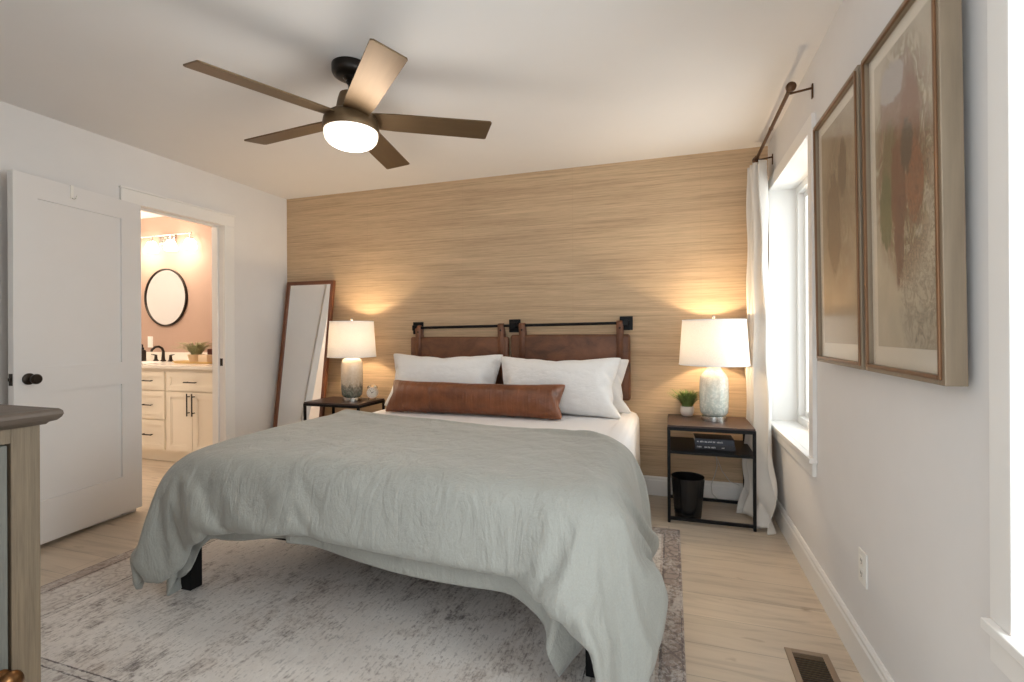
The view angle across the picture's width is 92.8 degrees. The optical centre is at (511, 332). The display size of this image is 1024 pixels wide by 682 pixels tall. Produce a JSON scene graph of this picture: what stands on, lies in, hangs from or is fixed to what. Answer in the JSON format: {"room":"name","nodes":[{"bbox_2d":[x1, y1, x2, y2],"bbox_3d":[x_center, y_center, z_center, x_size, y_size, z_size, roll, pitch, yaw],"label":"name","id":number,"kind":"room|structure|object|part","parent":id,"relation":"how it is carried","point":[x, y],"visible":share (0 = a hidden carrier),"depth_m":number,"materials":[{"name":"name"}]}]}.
{"room":"bedroom","nodes":[
{"label":"bedroom","id":0,"kind":"room"},
{"bbox_2d":[0,101,286,436],"bbox_3d":[-2.831,-0.026,2.541,0.120,2.440,4.500,0,0,18],"label":"wall","id":1,"kind":"structure","parent":0,"point":[31,143],"depth_m":3.71,"materials":[{"name":"white paint"}]},
{"bbox_2d":[7,170,141,544],"bbox_3d":[-2.556,0.154,2.905,0.159,2.014,0.748,0,0,10],"label":"door","id":2,"kind":"structure","parent":1,"relation":"in","point":[74,266],"depth_m":2.87,"materials":[{"name":"white paint"}]},
{"bbox_3d":[-2.606,0.248,2.615,0.159,0.062,0.062,0,0,10],"label":"knob","id":3,"kind":"part","parent":2,"relation":"part of","materials":[{"name":"brown metal"}]},
{"bbox_2d":[70,185,77,199],"bbox_3d":[-2.558,-0.813,2.832,0.081,0.085,0.016,0,0,10],"label":"hook","id":4,"kind":"object","parent":2,"relation":"hanging from","point":[71,186],"visible":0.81,"depth_m":2.83,"materials":[{"name":"white plastic"}]},
{"bbox_2d":[78,514,121,530],"bbox_3d":[-2.856,1.127,2.229,0.016,0.135,1.988,0,0,18],"label":"baseboard","id":5,"kind":"structure","parent":1,"relation":"attached to","point":[120,514],"depth_m":3.09,"materials":[{"name":"white paint"}]},
{"bbox_2d":[118,185,235,515],"bbox_3d":[-2.412,0.116,3.586,0.026,2.152,0.876,0,0,18],"label":"trim","id":6,"kind":"structure","parent":1,"relation":"attached to","point":[145,199],"depth_m":3.92,"materials":[{"name":"white paint"}]},
{"bbox_2d":[141,206,223,443],"bbox_3d":[-2.481,0.157,3.607,0.120,2.072,0.727,0,0,18],"label":"trim","id":7,"kind":"structure","parent":1,"relation":"attached to","point":[217,230],"depth_m":3.92,"materials":[{"name":"white paint"}]},
{"bbox_2d":[141,216,211,351],"bbox_3d":[-3.462,-0.023,5.167,2.952,2.440,0.100,0,0,18],"label":"wall","id":8,"kind":"structure","parent":0,"point":[194,266],"depth_m":5.11,"materials":[{"name":"paint"}]},
{"bbox_2d":[148,336,152,347],"bbox_3d":[-3.902,0.100,5.254,0.074,0.120,0.009,0,0,18],"label":"light switch","id":9,"kind":"object","parent":8,"relation":"attached to","point":[150,338],"visible":0.99,"depth_m":5.25,"materials":[{"name":"white plastic"}]},
{"bbox_2d":[144,269,187,325],"bbox_3d":[-3.675,-0.375,5.170,0.610,0.610,0.025,0,0,18],"label":"wall mirror","id":10,"kind":"object","parent":8,"relation":"attached to","point":[166,293],"visible":1,"depth_m":5.16,"materials":[{"name":"brown metal"}]},
{"bbox_2d":[141,232,196,252],"bbox_3d":[-3.661,-0.947,5.103,0.926,0.190,0.142,0,0,18],"label":"vanity light","id":11,"kind":"object","parent":8,"relation":"attached to","point":[168,240],"visible":0.77,"depth_m":5.05,"materials":[{"name":"white glass"}]},
{"bbox_3d":[-3.794,-0.902,5.133,0.116,0.103,0.116,0,0,18],"label":"lamp shade","id":12,"kind":"part","parent":11,"relation":"part of","materials":[{"name":"white glass"}]},
{"bbox_3d":[-3.657,-1.009,5.119,0.840,0.032,0.074,0,0,18],"label":"arm","id":13,"kind":"part","parent":11,"relation":"part of","materials":[{"name":"silver metal"}]},
{"bbox_3d":[-3.537,-0.904,5.048,0.116,0.103,0.116,0,0,18],"label":"lamp shade","id":14,"kind":"part","parent":11,"relation":"part of","materials":[{"name":"white glass"}]},
{"bbox_3d":[-3.280,-0.905,4.965,0.116,0.103,0.116,0,0,18],"label":"lamp shade","id":15,"kind":"part","parent":11,"relation":"part of","materials":[{"name":"white glass"}]},
{"bbox_2d":[146,352,206,360],"bbox_3d":[-3.199,0.249,5.017,1.762,0.092,0.020,0,0,18],"label":"backsplash","id":16,"kind":"structure","parent":8,"relation":"attached to","point":[178,356],"depth_m":5.13,"materials":[{"name":"white stone"}]},
{"bbox_2d":[0,0,842,218],"bbox_3d":[-2.147,-1.279,2.367,7.205,0.060,4.600,0,0,18],"label":"ceiling","id":17,"kind":"structure","parent":0,"point":[560,84],"depth_m":2.39,"materials":[{"name":"paint"}]},
{"bbox_2d":[183,38,491,168],"bbox_3d":[-0.776,-1.063,2.324,1.257,0.384,1.280,0,0,18],"label":"ceiling fan","id":18,"kind":"object","parent":17,"relation":"hanging from","point":[351,125],"visible":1,"depth_m":2.21,"materials":[{"name":"brown wood"}]},
{"bbox_3d":[-1.010,-1.004,2.021,0.143,0.007,0.577,16,11,41],"label":"blade","id":19,"kind":"part","parent":18,"relation":"part of","materials":[{"name":"brown wood"}]},
{"bbox_3d":[-1.099,-1.004,2.451,0.577,0.007,0.143,0,12,24],"label":"blade","id":20,"kind":"part","parent":18,"relation":"part of","materials":[{"name":"brown wood"}]},
{"bbox_3d":[-0.759,-1.086,2.297,0.148,0.096,0.148,0,0,18],"label":"motor","id":21,"kind":"part","parent":18,"relation":"part of","materials":[{"name":"brown metal"}]},
{"bbox_3d":[-0.758,-0.908,2.297,0.246,0.075,0.246,0,0,18],"label":"light globe","id":22,"kind":"part","parent":18,"relation":"part of","materials":[{"name":"white glass"}]},
{"bbox_3d":[-0.573,-1.006,1.973,0.143,0.007,0.577,13,-7,-29],"label":"blade","id":23,"kind":"part","parent":18,"relation":"part of","materials":[{"name":"brown wood"}]},
{"bbox_3d":[-0.718,-1.006,2.668,0.143,0.007,0.577,-12,-1,6],"label":"blade","id":24,"kind":"part","parent":18,"relation":"part of","materials":[{"name":"brown wood"}]},
{"bbox_3d":[-0.393,-1.007,2.373,0.577,0.007,0.143,0,-12,-12],"label":"blade","id":25,"kind":"part","parent":18,"relation":"part of","materials":[{"name":"brown wood"}]},
{"bbox_2d":[40,458,863,681],"bbox_3d":[-2.119,1.221,2.415,7.205,0.060,4.700,0,0,18],"label":"floor","id":26,"kind":"structure","parent":0,"point":[747,596],"depth_m":2.26,"materials":[{"name":"brown wood"}]},
{"bbox_2d":[0,404,63,681],"bbox_3d":[-1.434,0.685,1.007,0.568,1.004,0.543,0,0,18],"label":"dresser","id":27,"kind":"object","parent":26,"relation":"on","point":[20,589],"visible":1,"depth_m":1.13,"materials":[{"name":"brown wood"}]},
{"bbox_3d":[-1.225,0.685,0.930,0.020,0.853,0.398,0,0,18],"label":"door","id":28,"kind":"part","parent":27,"relation":"part of","materials":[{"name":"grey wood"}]},
{"bbox_3d":[-1.134,0.786,1.093,0.051,0.054,0.054,0,0,18],"label":"knob","id":29,"kind":"part","parent":27,"relation":"part of","materials":[{"name":"brown metal"}]},
{"bbox_2d":[142,368,212,461],"bbox_3d":[-3.284,0.762,4.753,1.740,0.868,0.578,0,0,18],"label":"vanity cabinet","id":30,"kind":"object","parent":26,"relation":"on","point":[177,414],"visible":0.46,"depth_m":4.42,"materials":[{"name":"beige paint"}]},
{"bbox_3d":[-3.369,0.938,4.523,0.410,0.268,0.020,0,0,18],"label":"drawer","id":31,"kind":"part","parent":30,"relation":"part of","materials":[{"name":"beige paint"}]},
{"bbox_3d":[-3.370,0.664,4.523,0.410,0.255,0.020,0,0,18],"label":"drawer","id":32,"kind":"part","parent":30,"relation":"part of","materials":[{"name":"beige paint"}]},
{"bbox_3d":[-3.371,0.442,4.523,0.410,0.166,0.020,0,0,18],"label":"drawer","id":33,"kind":"part","parent":30,"relation":"part of","materials":[{"name":"beige paint"}]},
{"bbox_2d":[141,352,211,369],"bbox_3d":[-3.283,0.266,4.760,1.762,0.124,0.562,0,0,18],"label":"countertop","id":34,"kind":"structure","parent":30,"relation":"on","point":[149,363],"depth_m":4.70,"materials":[{"name":"white stone"}]},
{"bbox_2d":[141,344,145,360],"bbox_3d":[-3.880,0.210,5.114,0.068,0.177,0.064,0,0,-31],"label":"soap dispenser","id":35,"kind":"object","parent":34,"relation":"on","point":[143,352],"visible":0.75,"depth_m":5.10,"materials":[{"name":"brown metal"}]},
{"bbox_2d":[150,345,174,361],"bbox_3d":[-3.646,0.214,5.021,0.331,0.167,0.160,0,0,18],"label":"bathroom faucet","id":36,"kind":"object","parent":34,"relation":"on","point":[158,346],"visible":0.97,"depth_m":5.05,"materials":[{"name":"brown metal"}]},
{"bbox_3d":[-3.646,0.214,5.021,0.056,0.167,0.160,0,0,18],"label":"spout","id":37,"kind":"part","parent":36,"relation":"part of","materials":[{"name":"brown metal"}]},
{"bbox_2d":[172,360,211,363],"bbox_3d":[-3.049,0.285,4.738,0.524,0.020,0.194,0,0,18],"label":"tray","id":38,"kind":"object","parent":34,"relation":"on","point":[181,361],"visible":0.52,"depth_m":4.65,"materials":[{"name":"beige wood"}]},
{"bbox_2d":[171,341,211,361],"bbox_3d":[-3.077,0.186,4.741,0.415,0.202,0.417,0,0,18],"label":"potted plant","id":39,"kind":"object","parent":38,"relation":"on","point":[197,349],"visible":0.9,"depth_m":4.70,"materials":[{"name":"green plant"}]},
{"bbox_3d":[-3.078,0.249,4.747,0.144,0.076,0.143,0,0,18],"label":"pot","id":40,"kind":"part","parent":39,"relation":"part of","materials":[{"name":"beige ceramic"}]},
{"bbox_2d":[198,355,211,361],"bbox_3d":[-2.932,0.248,4.662,0.110,0.075,0.071,0,0,18],"label":"storage box","id":41,"kind":"object","parent":38,"relation":"on","point":[201,358],"visible":0.71,"depth_m":4.63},
{"bbox_2d":[207,349,211,354],"bbox_3d":[-2.891,0.222,4.740,0.170,0.128,0.025,0,0,18],"label":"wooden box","id":42,"kind":"object","parent":38,"relation":"on","point":[209,351],"visible":0.22,"depth_m":4.75,"materials":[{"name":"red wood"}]},
{"bbox_3d":[-2.998,0.803,4.401,0.312,0.535,0.020,0,0,18],"label":"door","id":43,"kind":"part","parent":30,"relation":"part of","materials":[{"name":"beige paint"}]},
{"bbox_3d":[-2.849,0.440,4.351,0.630,0.166,0.020,0,0,18],"label":"drawer","id":44,"kind":"part","parent":30,"relation":"part of","materials":[{"name":"beige paint"}]},
{"bbox_3d":[-2.827,0.642,4.317,0.010,0.200,0.034,0,0,18],"label":"bar pull","id":45,"kind":"part","parent":30,"relation":"part of","materials":[{"name":"brown metal"}]},
{"bbox_3d":[-2.696,0.801,4.302,0.312,0.535,0.020,0,0,18],"label":"door","id":46,"kind":"part","parent":30,"relation":"part of","materials":[{"name":"beige paint"}]},
{"bbox_2d":[273,280,335,426],"bbox_3d":[-1.859,0.362,4.327,0.516,1.660,0.255,0,0,18],"label":"floor mirror","id":47,"kind":"object","parent":26,"relation":"on","point":[309,305],"visible":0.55,"depth_m":4.35,"materials":[{"name":"brown wood"}]},
{"bbox_2d":[303,396,384,420],"bbox_3d":[-1.389,0.874,4.059,0.528,0.626,0.370,0,0,18],"label":"nightstand","id":48,"kind":"object","parent":26,"relation":"on","point":[334,401],"visible":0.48,"depth_m":3.96,"materials":[{"name":"brown wood"}]},
{"bbox_3d":[-1.686,0.891,3.971,0.018,0.596,0.018,0,0,18],"label":"leg","id":49,"kind":"part","parent":48,"relation":"part of","materials":[{"name":"black metal"}]},
{"bbox_3d":[-1.391,0.584,4.059,0.528,0.020,0.370,0,0,18],"label":"frame","id":50,"kind":"part","parent":48,"relation":"part of","materials":[{"name":"black metal"}]},
{"bbox_2d":[327,318,375,401],"bbox_3d":[-1.323,0.218,4.027,0.390,0.687,0.390,0,0,18],"label":"table lamp","id":51,"kind":"object","parent":48,"relation":"on","point":[351,341],"visible":1,"depth_m":3.91,"materials":[{"name":"white fabric"}]},
{"bbox_3d":[-1.323,0.053,4.027,0.387,0.293,0.387,0,0,18],"label":"lamp shade","id":52,"kind":"part","parent":51,"relation":"part of","materials":[{"name":"white fabric"}]},
{"bbox_2d":[367,385,378,399],"bbox_3d":[-1.160,0.492,4.051,0.094,0.136,0.041,0,0,4],"label":"alarm clock","id":53,"kind":"object","parent":48,"relation":"on","point":[372,392],"visible":1,"depth_m":4.04,"materials":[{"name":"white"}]},
{"bbox_2d":[40,527,685,681],"bbox_3d":[-0.704,1.178,2.262,2.840,0.011,2.230,0,0,18],"label":"area rug","id":54,"kind":"object","parent":26,"relation":"on","point":[262,610],"visible":0.48,"depth_m":1.94,"materials":[{"name":"grey carpet"}]},
{"bbox_2d":[181,538,594,677],"bbox_3d":[-0.298,1.033,2.878,1.920,0.298,1.986,0,0,18],"label":"frame","id":55,"kind":"object","parent":26,"relation":"on","point":[192,579],"visible":0.06,"depth_m":2.22,"materials":[{"name":"black metal"}]},
{"bbox_3d":[-1.481,1.034,2.252,0.060,0.284,0.060,0,0,18],"label":"leg","id":56,"kind":"part","parent":55,"relation":"part of","materials":[{"name":"black metal"}]},
{"bbox_2d":[372,409,621,435],"bbox_3d":[-0.297,0.732,2.883,1.910,0.300,1.985,0,0,18],"label":"mattress","id":57,"kind":"object","parent":55,"relation":"on","point":[603,425],"visible":0.04,"depth_m":3.21,"materials":[{"name":"white fabric"}]},
{"bbox_2d":[130,409,667,681],"bbox_3d":[-0.418,0.828,2.361,2.293,0.670,1.389,0,0,18],"label":"duvet","id":58,"kind":"object","parent":57,"relation":"on","point":[557,522],"visible":1,"depth_m":1.82,"materials":[{"name":"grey fabric"}]},
{"bbox_2d":[384,353,502,405],"bbox_3d":[-0.534,0.373,3.781,0.968,0.414,0.239,0,0,17],"label":"pillow","id":59,"kind":"object","parent":57,"relation":"on","point":[484,369],"visible":0.47,"depth_m":3.67,"materials":[{"name":"white fabric"}]},
{"bbox_2d":[385,380,564,419],"bbox_3d":[-0.284,0.463,3.424,1.312,0.229,0.167,0,0,17],"label":"bolster pillow","id":60,"kind":"object","parent":57,"relation":"on","point":[542,401],"visible":1,"depth_m":3.34,"materials":[{"name":"leather"}]},
{"bbox_2d":[501,356,620,418],"bbox_3d":[0.312,0.375,3.443,0.914,0.404,0.225,0,0,20],"label":"pillow","id":61,"kind":"object","parent":57,"relation":"on","point":[588,384],"visible":0.76,"depth_m":3.31,"materials":[{"name":"white fabric"}]},
{"bbox_2d":[546,359,630,412],"bbox_3d":[0.419,0.383,3.582,0.887,0.387,0.163,0,0,18],"label":"pillow","id":62,"kind":"object","parent":57,"relation":"on","point":[618,402],"visible":0.13,"depth_m":3.44,"materials":[{"name":"white fabric"}]},
{"bbox_2d":[609,412,639,465],"bbox_3d":[0.674,0.773,2.931,0.117,0.400,1.280,0,0,18],"label":"sheet","id":63,"kind":"object","parent":57,"relation":"on","point":[626,430],"visible":0.57,"depth_m":3.05,"materials":[{"name":"white fabric"}]},
{"bbox_3d":[0.286,1.025,1.673,0.060,0.284,0.060,0,0,18],"label":"leg","id":64,"kind":"part","parent":55,"relation":"part of","materials":[{"name":"black metal"}]},
{"bbox_2d":[671,471,704,518],"bbox_3d":[1.121,1.043,3.106,0.202,0.263,0.202,0,0,18],"label":"trash can","id":65,"kind":"object","parent":26,"relation":"on","point":[687,487],"visible":0.94,"depth_m":3.04,"materials":[{"name":"black plastic"}]},
{"bbox_2d":[667,414,756,531],"bbox_3d":[1.270,0.873,3.153,0.500,0.604,0.437,0,0,18],"label":"nightstand","id":66,"kind":"object","parent":26,"relation":"on","point":[678,422],"visible":0.87,"depth_m":3.01,"materials":[{"name":"brown wood"}]},
{"bbox_3d":[0.976,0.889,3.029,0.018,0.574,0.018,0,0,18],"label":"leg","id":67,"kind":"part","parent":66,"relation":"part of","materials":[{"name":"black metal"}]},
{"bbox_2d":[667,388,698,415],"bbox_3d":[1.208,0.480,3.353,0.253,0.182,0.250,0,0,-25],"label":"potted plant","id":68,"kind":"object","parent":66,"relation":"on","point":[687,399],"visible":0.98,"depth_m":3.31,"materials":[{"name":"green plant"}]},
{"bbox_3d":[1.205,0.538,3.351,0.092,0.066,0.092,0,0,18],"label":"pot","id":69,"kind":"part","parent":68,"relation":"part of","materials":[{"name":"white ceramic"}]},
{"bbox_3d":[1.269,0.593,3.153,0.500,0.020,0.437,0,0,18],"label":"frame","id":70,"kind":"part","parent":66,"relation":"part of","materials":[{"name":"black metal"}]},
{"bbox_2d":[670,436,752,458],"bbox_3d":[1.269,0.738,3.153,0.496,0.018,0.433,0,0,18],"label":"shelf","id":71,"kind":"object","parent":66,"relation":"attached to","point":[678,445],"depth_m":3.02,"materials":[{"name":"brown wood"}]},
{"bbox_2d":[679,315,750,421],"bbox_3d":[1.315,0.227,3.175,0.433,0.687,0.433,0,0,18],"label":"table lamp","id":72,"kind":"object","parent":66,"relation":"on","point":[713,344],"visible":1,"depth_m":3.04,"materials":[{"name":"white fabric"}]},
{"bbox_3d":[1.314,0.062,3.175,0.430,0.293,0.430,0,0,18],"label":"lamp shade","id":73,"kind":"part","parent":72,"relation":"part of","materials":[{"name":"white fabric"}]},
{"bbox_2d":[695,444,734,450],"bbox_3d":[1.288,0.713,3.103,0.232,0.030,0.165,0,0,20],"label":"book","id":74,"kind":"object","parent":66,"relation":"on","point":[697,446],"visible":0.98,"depth_m":3.02,"materials":[{"name":"black paper"}]},
{"bbox_2d":[693,433,734,445],"bbox_3d":[1.280,0.680,3.100,0.228,0.036,0.160,0,0,17],"label":"book","id":75,"kind":"object","parent":74,"relation":"on","point":[706,439],"visible":1,"depth_m":3.05,"materials":[{"name":"black paper"}]},
{"bbox_3d":[1.434,0.887,2.879,0.018,0.574,0.018,0,0,18],"label":"leg","id":76,"kind":"part","parent":66,"relation":"part of","materials":[{"name":"black metal"}]},
{"bbox_2d":[784,647,840,681],"bbox_3d":[1.033,1.173,1.646,0.142,0.006,0.310,0,0,18],"label":"floor vent","id":77,"kind":"object","parent":26,"relation":"in","point":[806,666],"visible":1,"depth_m":1.71,"materials":[{"name":"beige metal"}]},
{"bbox_2d":[287,146,767,482],"bbox_3d":[-0.069,-0.039,3.951,4.253,2.440,0.100,0,0,18],"label":"wall","id":78,"kind":"structure","parent":0,"point":[662,243],"depth_m":3.75,"materials":[{"name":"wood"}]},
{"bbox_2d":[411,316,632,400],"bbox_3d":[0.015,0.191,3.829,1.815,0.616,0.078,0,0,18],"label":"headboard","id":79,"kind":"object","parent":78,"relation":"attached to","point":[549,347],"visible":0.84,"depth_m":3.75,"materials":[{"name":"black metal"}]},
{"bbox_3d":[-0.435,0.263,3.976,0.867,0.460,0.052,0,0,18],"label":"leather panel","id":80,"kind":"part","parent":79,"relation":"part of","materials":[{"name":"brown leather"}]},
{"bbox_3d":[-0.400,-0.047,3.948,0.839,0.034,0.022,0,0,18],"label":"rail","id":81,"kind":"part","parent":79,"relation":"part of","materials":[{"name":"black metal"}]},
{"bbox_3d":[0.417,-0.063,3.680,0.842,0.034,0.022,0,0,18],"label":"rail","id":82,"kind":"part","parent":79,"relation":"part of","materials":[{"name":"black metal"}]},
{"bbox_3d":[0.429,0.255,3.693,0.914,0.484,0.052,0,0,18],"label":"leather panel","id":83,"kind":"part","parent":79,"relation":"part of","materials":[{"name":"brown leather"}]},
{"bbox_2d":[643,475,742,500],"bbox_3d":[-0.186,1.114,3.930,4.032,0.135,0.016,0,0,18],"label":"baseboard","id":84,"kind":"structure","parent":78,"relation":"attached to","point":[656,485],"depth_m":3.41,"materials":[{"name":"white paint"}]},
{"bbox_2d":[711,433,737,498],"bbox_3d":[1.465,0.872,3.349,0.184,0.597,0.034,0,0,18],"label":"power cord","id":85,"kind":"object","parent":78,"relation":"attached to","point":[714,433],"visible":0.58,"depth_m":3.38,"materials":[{"name":"plastic"}]},
{"bbox_2d":[768,0,1011,681],"bbox_3d":[1.155,-0.045,1.183,0.205,2.440,4.400,0,0,18],"label":"wall","id":86,"kind":"structure","parent":0,"point":[902,478],"depth_m":1.36,"materials":[{"name":"white paint"}]},
{"bbox_2d":[752,81,812,164],"bbox_3d":[1.483,-1.124,2.721,0.118,0.079,1.030,0,0,18],"label":"curtain rod","id":87,"kind":"object","parent":86,"relation":"attached to","point":[791,86],"visible":0.94,"depth_m":2.47,"materials":[{"name":"brown metal"}]},
{"bbox_2d":[736,160,777,534],"bbox_3d":[1.526,0.040,3.049,0.210,2.257,0.469,0,0,18],"label":"curtain","id":88,"kind":"object","parent":87,"relation":"hanging from","point":[758,375],"visible":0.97,"depth_m":3.07,"materials":[{"name":"white fabric"}]},
{"bbox_3d":[1.449,-1.136,2.732,0.023,0.026,0.970,0,0,18],"label":"rod","id":89,"kind":"part","parent":87,"relation":"part of","materials":[{"name":"brown metal"}]},
{"bbox_2d":[768,113,817,476],"bbox_3d":[1.630,-0.172,2.700,0.234,1.660,1.092,0,0,18],"label":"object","id":90,"kind":"structure","parent":86,"relation":"attached to","point":[796,164],"depth_m":3.14,"materials":[{"name":"white paint"}]},
{"bbox_2d":[796,176,808,428],"bbox_3d":[1.714,-0.177,2.676,0.060,1.500,0.954,0,0,18],"label":"window","id":91,"kind":"structure","parent":86,"relation":"in","point":[802,189],"depth_m":3.09,"materials":[{"name":"white paint"}]},
{"bbox_3d":[1.791,-0.178,2.867,0.020,1.410,0.452,0,0,18],"label":"sash","id":92,"kind":"part","parent":91,"relation":"part of","materials":[{"name":"white paint"}]},
{"bbox_2d":[773,498,893,681],"bbox_3d":[1.055,1.108,1.218,0.016,0.135,4.400,0,0,18],"label":"baseboard","id":93,"kind":"structure","parent":86,"relation":"attached to","point":[867,662],"depth_m":1.94,"materials":[{"name":"white paint"}]},
{"bbox_2d":[813,64,865,369],"bbox_3d":[1.196,-0.364,1.762,0.072,0.960,0.502,0,0,18],"label":"framed picture","id":94,"kind":"object","parent":86,"relation":"attached to","point":[837,135],"visible":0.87,"depth_m":1.74,"materials":[{"name":"multicoloured paper"}]},
{"bbox_2d":[821,95,857,344],"bbox_3d":[1.184,-0.371,1.766,0.009,0.821,0.378,0,0,18],"label":"artwork","id":95,"kind":"object","parent":94,"relation":"attached to","point":[837,138],"depth_m":1.75},
{"bbox_2d":[858,547,867,588],"bbox_3d":[1.209,0.810,1.680,0.009,0.116,0.072,0,0,18],"label":"wall outlet","id":96,"kind":"object","parent":86,"relation":"attached to","point":[862,556],"visible":1,"depth_m":1.67,"materials":[{"name":"white plastic"}]},
{"bbox_2d":[859,554,863,567],"bbox_3d":[1.206,0.788,1.681,0.002,0.032,0.034,0,0,18],"label":"receptacle","id":97,"kind":"object","parent":96,"relation":"attached to","point":[861,556],"depth_m":1.68,"materials":[{"name":"white plastic"}]},
{"bbox_2d":[859,567,863,580],"bbox_3d":[1.206,0.832,1.681,0.002,0.032,0.034,0,0,18],"label":"receptacle","id":98,"kind":"object","parent":96,"relation":"attached to","point":[861,569],"depth_m":1.68,"materials":[{"name":"white plastic"}]},
{"bbox_2d":[861,0,967,386],"bbox_3d":[1.037,-0.360,1.277,0.072,0.955,0.457,0,0,18],"label":"framed picture","id":99,"kind":"object","parent":86,"relation":"attached to","point":[912,107],"visible":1,"depth_m":1.21,"materials":[{"name":"multicoloured paper"}]},
{"bbox_2d":[874,0,936,349],"bbox_3d":[1.025,-0.368,1.281,0.009,0.816,0.333,0,0,18],"label":"artwork","id":100,"kind":"object","parent":99,"relation":"attached to","point":[903,96],"depth_m":1.26},
{"bbox_2d":[980,0,1023,681],"bbox_3d":[0.874,-0.168,0.391,0.234,1.660,1.185,0,0,18],"label":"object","id":101,"kind":"structure","parent":86,"relation":"attached to","point":[1005,18],"depth_m":0.93,"materials":[{"name":"white paint"}]}
]}

